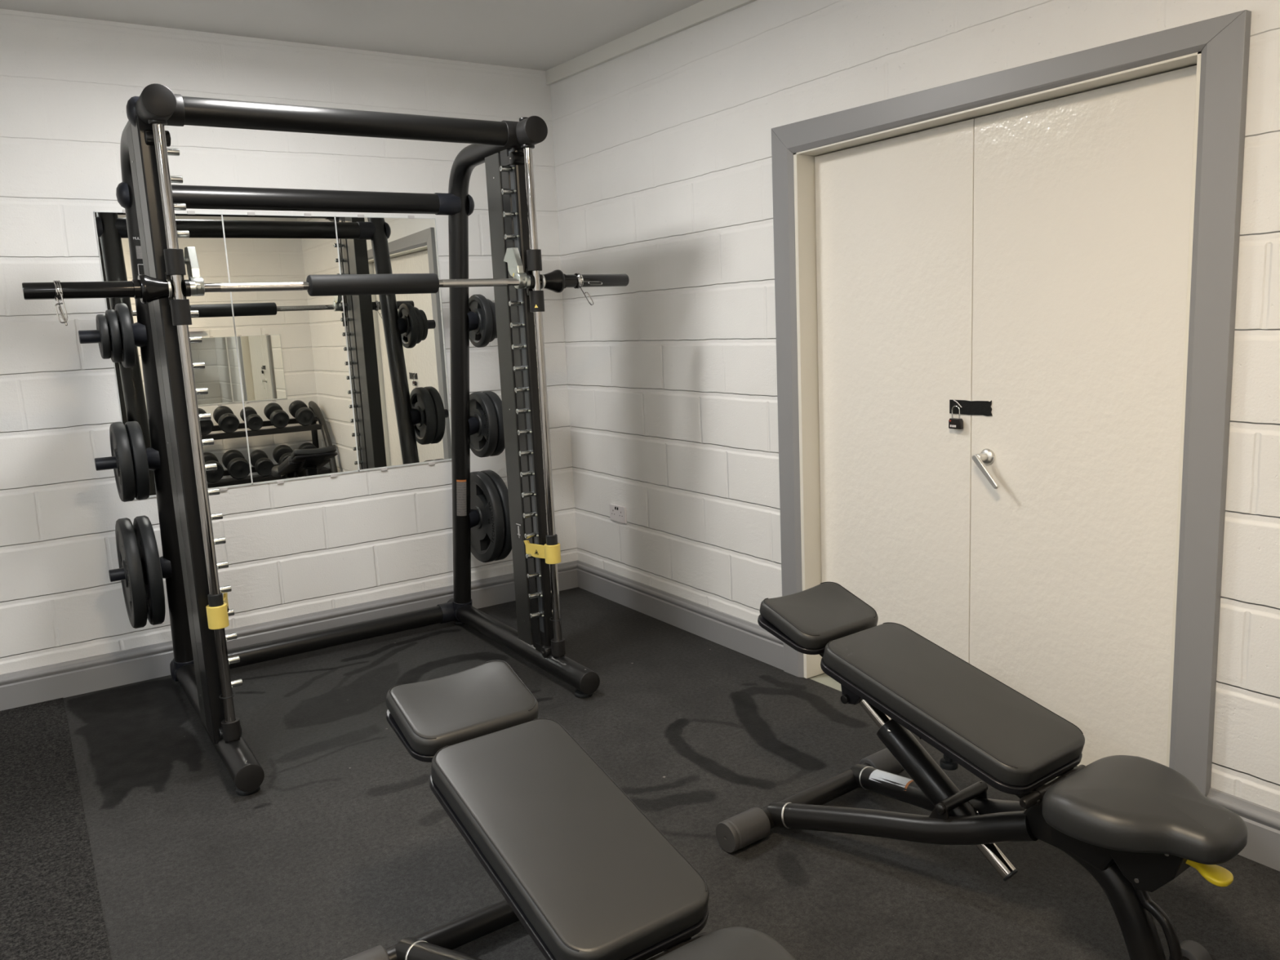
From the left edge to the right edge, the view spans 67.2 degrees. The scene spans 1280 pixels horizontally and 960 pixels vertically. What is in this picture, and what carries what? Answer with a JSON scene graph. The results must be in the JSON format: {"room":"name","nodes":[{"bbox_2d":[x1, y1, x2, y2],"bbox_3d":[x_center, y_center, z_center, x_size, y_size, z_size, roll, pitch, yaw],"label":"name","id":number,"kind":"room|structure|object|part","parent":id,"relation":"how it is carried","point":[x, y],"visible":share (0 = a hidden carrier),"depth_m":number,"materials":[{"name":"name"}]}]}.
{"room":"gym","nodes":[
{"label":"gym","id":0,"kind":"room"},
{"bbox_2d":[0,697,111,959],"bbox_3d":[-1.827,1.315,1.410,1.940,0.032,5.070,-9,11,-33],"label":"floor","id":1,"kind":"structure","parent":0,"point":[51,908],"depth_m":2.79,"materials":[{"name":"grey carpet"}]},
{"bbox_2d":[0,8,577,674],"bbox_3d":[-2.252,-0.481,3.989,4.620,2.780,0.100,-9,11,-33],"label":"wall","id":2,"kind":"structure","parent":0,"point":[297,547],"depth_m":4.08,"materials":[{"name":"white brick"}]},
{"bbox_2d":[93,209,252,499],"bbox_3d":[-1.972,-0.530,4.104,0.484,1.202,0.009,-9,11,-33],"label":"wall mirror","id":3,"kind":"object","parent":2,"relation":"attached to","point":[215,323],"visible":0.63,"depth_m":4.15,"materials":[{"name":"silver metal"}]},
{"bbox_2d":[0,560,577,711],"bbox_3d":[-2.168,0.796,4.141,4.400,0.146,0.021,-9,11,-33],"label":"baseboard","id":4,"kind":"structure","parent":2,"relation":"attached to","point":[20,688],"depth_m":4.20,"materials":[{"name":"grey paint"}]},
{"bbox_2d":[222,212,359,484],"bbox_3d":[-1.568,-0.592,4.364,0.484,1.202,0.009,-9,11,-33],"label":"wall mirror","id":5,"kind":"object","parent":2,"relation":"attached to","point":[291,345],"visible":1,"depth_m":4.35,"materials":[{"name":"silver metal"}]},
{"bbox_2d":[334,214,451,471],"bbox_3d":[-1.165,-0.653,4.624,0.484,1.202,0.009,-9,11,-33],"label":"wall mirror","id":6,"kind":"object","parent":2,"relation":"attached to","point":[396,345],"visible":0.98,"depth_m":4.62,"materials":[{"name":"silver metal"}]},
{"bbox_2d":[0,0,702,71],"bbox_3d":[-0.902,-1.494,1.654,4.620,0.237,5.230,-9,11,-33],"label":"ceiling","id":7,"kind":"structure","parent":0,"point":[544,35],"depth_m":3.95,"materials":[{"name":"white paint"}]},
{"bbox_2d":[63,586,1279,959],"bbox_3d":[0.014,1.035,2.597,2.477,0.030,5.070,-9,11,-33],"label":"floor","id":8,"kind":"structure","parent":0,"point":[344,847],"depth_m":2.83,"materials":[{"name":"black rubber"}]},
{"bbox_2d":[78,83,599,795],"bbox_3d":[-1.127,-0.228,3.758,1.723,2.192,1.337,-9,11,-33],"label":"machine","id":9,"kind":"object","parent":8,"relation":"on","point":[202,663],"visible":0.91,"depth_m":3.69,"materials":[{"name":"black metal"}]},
{"bbox_2d":[96,314,111,359],"bbox_3d":[-1.976,-0.528,3.547,0.028,0.163,0.163,-9,11,-33],"label":"weight plate","id":10,"kind":"object","parent":9,"relation":"on","point":[104,346],"visible":0.91,"depth_m":3.49,"materials":[{"name":"black rubber"}]},
{"bbox_2d":[105,309,122,362],"bbox_3d":[-1.948,-0.532,3.564,0.031,0.194,0.194,-9,11,-33],"label":"weight plate","id":11,"kind":"object","parent":9,"relation":"on","point":[111,316],"visible":0.77,"depth_m":3.50,"materials":[{"name":"black rubber"}]},
{"bbox_2d":[109,422,135,502],"bbox_3d":[-1.989,-0.068,3.699,0.046,0.305,0.305,-9,11,-33],"label":"weight plate","id":12,"kind":"object","parent":9,"relation":"on","point":[124,474],"visible":0.96,"depth_m":3.60,"materials":[{"name":"black rubber"}]},
{"bbox_2d":[114,303,135,368],"bbox_3d":[-1.917,-0.537,3.584,0.036,0.237,0.237,-9,11,-33],"label":"weight plate","id":13,"kind":"object","parent":9,"relation":"on","point":[128,361],"visible":0.78,"depth_m":3.50,"materials":[{"name":"black rubber"}]},
{"bbox_2d":[115,517,146,628],"bbox_3d":[-2.023,0.370,3.826,0.050,0.440,0.440,-9,11,-33],"label":"weight plate","id":14,"kind":"object","parent":9,"relation":"on","point":[129,559],"visible":0.98,"depth_m":3.68,"materials":[{"name":"black rubber"}]},
{"bbox_2d":[124,421,150,500],"bbox_3d":[-1.947,-0.075,3.726,0.046,0.305,0.305,-9,11,-33],"label":"weight plate","id":15,"kind":"object","parent":9,"relation":"on","point":[136,440],"visible":0.8,"depth_m":3.62,"materials":[{"name":"black rubber"}]},
{"bbox_2d":[133,515,165,625],"bbox_3d":[-1.969,0.362,3.861,0.050,0.440,0.440,-9,11,-33],"label":"weight plate","id":16,"kind":"object","parent":9,"relation":"on","point":[143,527],"visible":0.79,"depth_m":3.71,"materials":[{"name":"black rubber"}]},
{"bbox_3d":[-1.412,-0.116,3.067,0.033,1.980,0.039,-9,11,-33],"label":"guide rod","id":17,"kind":"part","parent":9,"relation":"part of","materials":[{"name":"silver metal"}]},
{"bbox_2d":[205,591,229,629],"bbox_3d":[-1.406,0.420,3.207,0.065,0.112,0.169,-6,10,-21],"label":"safety stop","id":18,"kind":"object","parent":9,"relation":"attached to","point":[217,610],"visible":0.99,"depth_m":3.14,"materials":[{"name":"yellow plastic"}]},
{"bbox_3d":[-1.368,0.871,3.232,0.048,0.018,0.048,-9,11,-33],"label":"collar seat","id":19,"kind":"part","parent":9,"relation":"part of","materials":[{"name":"black metal"}]},
{"bbox_2d":[22,246,629,325],"bbox_3d":[-0.938,-0.688,3.356,2.062,0.245,0.167,-9,11,-33],"label":"barbell","id":20,"kind":"object","parent":9,"relation":"attached to","point":[146,288],"visible":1,"depth_m":3.02,"materials":[{"name":"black metal"}]},
{"bbox_2d":[53,280,67,325],"bbox_3d":[-1.701,-0.518,2.822,0.029,0.133,0.063,-9,11,-33],"label":"spring collar","id":21,"kind":"object","parent":20,"relation":"attached to","point":[59,296],"visible":0.98,"depth_m":2.80,"materials":[{"name":"silver metal"}]},
{"bbox_2d":[306,273,439,296],"bbox_3d":[-0.916,-0.675,3.325,0.448,0.070,0.070,-9,11,-33],"label":"pad","id":22,"kind":"object","parent":20,"relation":"attached to","point":[324,285],"visible":0.98,"depth_m":3.29,"materials":[{"name":"black rubber"}]},
{"bbox_2d":[573,272,602,305],"bbox_3d":[-0.206,-0.748,3.777,0.107,0.126,0.062,-6,10,-21],"label":"spring collar","id":23,"kind":"object","parent":20,"relation":"attached to","point":[580,281],"visible":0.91,"depth_m":3.75,"materials":[{"name":"silver metal"}]},
{"bbox_2d":[468,293,493,347],"bbox_3d":[-0.729,-0.718,4.351,0.036,0.237,0.237,-9,11,-33],"label":"weight plate","id":24,"kind":"object","parent":9,"relation":"on","point":[478,304],"visible":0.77,"depth_m":4.30,"materials":[{"name":"black rubber"}]},
{"bbox_2d":[469,391,497,457],"bbox_3d":[-0.747,-0.258,4.500,0.046,0.305,0.305,-9,11,-33],"label":"weight plate","id":25,"kind":"object","parent":9,"relation":"on","point":[481,406],"visible":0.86,"depth_m":4.43,"materials":[{"name":"black rubber"}]},
{"bbox_2d":[470,471,504,562],"bbox_3d":[-0.766,0.178,4.637,0.050,0.440,0.440,-9,11,-33],"label":"weight plate","id":26,"kind":"object","parent":9,"relation":"on","point":[491,525],"visible":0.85,"depth_m":4.55,"materials":[{"name":"black rubber"}]},
{"bbox_2d":[480,298,497,342],"bbox_3d":[-0.698,-0.723,4.371,0.031,0.194,0.194,-9,11,-33],"label":"weight plate","id":27,"kind":"object","parent":9,"relation":"on","point":[491,304],"visible":0.18,"depth_m":4.30,"materials":[{"name":"black rubber"}]},
{"bbox_2d":[481,391,505,456],"bbox_3d":[-0.705,-0.264,4.527,0.046,0.305,0.305,-9,11,-33],"label":"weight plate","id":28,"kind":"object","parent":9,"relation":"on","point":[495,398],"visible":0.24,"depth_m":4.42,"materials":[{"name":"black rubber"}]},
{"bbox_2d":[480,470,511,560],"bbox_3d":[-0.721,0.171,4.666,0.055,0.440,0.440,-9,11,-32],"label":"weight plate","id":29,"kind":"object","parent":9,"relation":"on","point":[502,490],"visible":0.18,"depth_m":4.51,"materials":[{"name":"black rubber"}]},
{"bbox_3d":[-0.504,0.213,4.012,0.002,0.073,0.058,-9,11,-33],"label":"pictogram plate","id":30,"kind":"part","parent":9,"relation":"part of","materials":[{"name":"black metal"}]},
{"bbox_3d":[-0.446,-0.313,3.808,0.006,1.900,0.034,-9,11,-33],"label":"peg rail","id":31,"kind":"part","parent":9,"relation":"part of","materials":[{"name":"black metal"}]},
{"bbox_2d":[523,533,560,564],"bbox_3d":[-0.387,0.269,3.864,0.169,0.112,0.063,6,13,42],"label":"safety stop","id":32,"kind":"object","parent":9,"relation":"attached to","point":[550,551],"visible":1,"depth_m":3.81,"materials":[{"name":"yellow plastic"}]},
{"bbox_3d":[-0.373,-0.274,3.737,0.033,1.980,0.039,-9,11,-33],"label":"guide rod","id":33,"kind":"part","parent":9,"relation":"part of","materials":[{"name":"silver metal"}]},
{"bbox_2d":[342,659,796,959],"bbox_3d":[-0.107,0.826,1.811,0.708,0.647,1.209,-9,11,-34],"label":"weight bench","id":34,"kind":"object","parent":8,"relation":"on","point":[572,859],"visible":1,"depth_m":1.82,"materials":[{"name":"black leather"}]},
{"bbox_3d":[0.136,0.814,1.451,0.334,0.085,0.347,-9,11,-34],"label":"seat","id":35,"kind":"part","parent":34,"relation":"part of","materials":[{"name":"black leather"}]},
{"bbox_2d":[715,582,1247,959],"bbox_3d":[0.803,0.694,2.353,0.708,0.647,1.209,-9,11,-35],"label":"weight bench","id":36,"kind":"object","parent":8,"relation":"on","point":[1135,824],"visible":1,"depth_m":2.26,"materials":[{"name":"black leather"}]},
{"bbox_3d":[0.725,0.823,2.358,0.007,0.090,0.079,-9,11,-35],"label":"yoke plate","id":37,"kind":"part","parent":36,"relation":"part of","materials":[{"name":"black metal"}]},
{"bbox_3d":[0.850,0.802,2.447,0.007,0.090,0.079,-9,11,-35],"label":"yoke plate","id":38,"kind":"part","parent":36,"relation":"part of","materials":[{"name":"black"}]},
{"bbox_3d":[0.845,0.690,2.143,0.010,0.048,0.096,-9,11,-35],"label":"hinge plate","id":39,"kind":"part","parent":36,"relation":"part of","materials":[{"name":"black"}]},
{"bbox_3d":[1.004,0.902,2.122,0.069,0.275,0.316,-9,11,-35],"label":"leg","id":40,"kind":"part","parent":36,"relation":"part of","materials":[{"name":"black metal"}]},
{"bbox_3d":[1.055,0.681,1.999,0.334,0.085,0.347,-9,11,-35],"label":"seat","id":41,"kind":"part","parent":36,"relation":"part of","materials":[{"name":"black leather"}]},
{"bbox_3d":[1.128,0.775,1.919,0.057,0.027,0.093,-9,11,-35],"label":"adjuster lever","id":42,"kind":"part","parent":36,"relation":"part of","materials":[{"name":"yellow plastic"}]},
{"bbox_2d":[550,0,1279,812],"bbox_3d":[1.035,-0.486,3.075,0.120,2.780,5.030,-9,11,-33],"label":"wall","id":43,"kind":"structure","parent":0,"point":[663,160],"depth_m":3.89,"materials":[{"name":"white brick"}]},
{"bbox_2d":[608,503,626,524],"bbox_3d":[-0.113,0.171,4.885,0.016,0.086,0.146,-9,11,-33],"label":"wall socket","id":44,"kind":"object","parent":43,"relation":"attached to","point":[617,513],"visible":1,"depth_m":4.87,"materials":[{"name":"white plastic"}]},
{"bbox_2d":[546,0,756,84],"bbox_3d":[0.918,-1.696,2.837,0.022,0.246,5.030,-9,11,-33],"label":"trim","id":45,"kind":"structure","parent":43,"relation":"attached to","point":[704,11],"depth_m":4.15,"materials":[{"name":"white paint"}]},
{"bbox_2d":[577,560,783,670],"bbox_3d":[0.122,0.610,4.620,0.021,0.146,1.707,-9,11,-33],"label":"baseboard","id":46,"kind":"structure","parent":43,"relation":"attached to","point":[746,637],"depth_m":4.46,"materials":[{"name":"grey paint"}]},
{"bbox_2d":[771,128,804,677],"bbox_3d":[0.575,-0.259,3.707,0.026,2.111,0.104,-9,11,-33],"label":"trim","id":47,"kind":"structure","parent":43,"relation":"attached to","point":[783,176],"depth_m":3.67,"materials":[{"name":"grey paint"}]},
{"bbox_2d":[814,119,974,663],"bbox_3d":[0.897,-0.181,3.425,0.040,1.974,0.698,-9,11,-33],"label":"door","id":48,"kind":"structure","parent":43,"relation":"in","point":[895,216],"depth_m":3.35,"materials":[{"name":"white paint"}]},
{"bbox_2d":[948,405,963,429],"bbox_3d":[1.030,-0.205,3.143,0.017,0.077,0.048,-9,11,-33],"label":"padlock","id":49,"kind":"object","parent":48,"relation":"hanging from","point":[953,423],"visible":1,"depth_m":3.14,"materials":[{"name":"black metal"}]},
{"bbox_2d":[949,400,991,416],"bbox_3d":[1.064,-0.234,3.105,0.008,0.050,0.164,-9,11,-33],"label":"hasp","id":50,"kind":"object","parent":48,"relation":"attached to","point":[966,407],"visible":1,"depth_m":3.10,"materials":[{"name":"black metal"}]},
{"bbox_2d":[808,672,1075,777],"bbox_3d":[1.108,0.873,3.279,0.125,0.024,1.440,-9,11,-33],"label":"trim","id":51,"kind":"structure","parent":43,"relation":"attached to","point":[823,678],"depth_m":3.80,"materials":[{"name":"beige wood"}]},
{"bbox_2d":[793,51,1201,767],"bbox_3d":[1.057,-0.143,3.111,0.132,2.030,1.480,-9,11,-33],"label":"trim","id":52,"kind":"structure","parent":43,"relation":"attached to","point":[803,161],"depth_m":3.55,"materials":[{"name":"beige paint"}]},
{"bbox_2d":[771,9,1245,153],"bbox_3d":[0.953,-1.164,2.906,0.026,0.106,1.646,-9,11,-33],"label":"trim","id":53,"kind":"structure","parent":43,"relation":"attached to","point":[1190,38],"depth_m":2.76,"materials":[{"name":"grey paint"}]},
{"bbox_2d":[969,65,1196,765],"bbox_3d":[1.261,-0.100,2.825,0.098,1.974,0.706,-9,11,-33],"label":"door","id":54,"kind":"structure","parent":43,"relation":"in","point":[1082,201],"depth_m":2.79,"materials":[{"name":"white paint"}]},
{"bbox_3d":[1.104,-0.038,3.046,0.058,0.116,0.104,-9,11,-33],"label":"handle","id":55,"kind":"part","parent":54,"relation":"part of","materials":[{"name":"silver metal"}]},
{"bbox_2d":[1168,9,1251,796],"bbox_3d":[1.425,-0.069,2.433,0.026,2.069,0.104,-9,11,-33],"label":"trim","id":56,"kind":"structure","parent":43,"relation":"attached to","point":[1224,60],"depth_m":2.40,"materials":[{"name":"grey paint"}]},
{"bbox_2d":[1206,787,1279,871],"bbox_3d":[1.961,0.976,1.855,0.021,0.146,1.671,-9,11,-33],"label":"baseboard","id":57,"kind":"structure","parent":43,"relation":"attached to","point":[1262,823],"depth_m":2.44,"materials":[{"name":"grey paint"}]}
]}

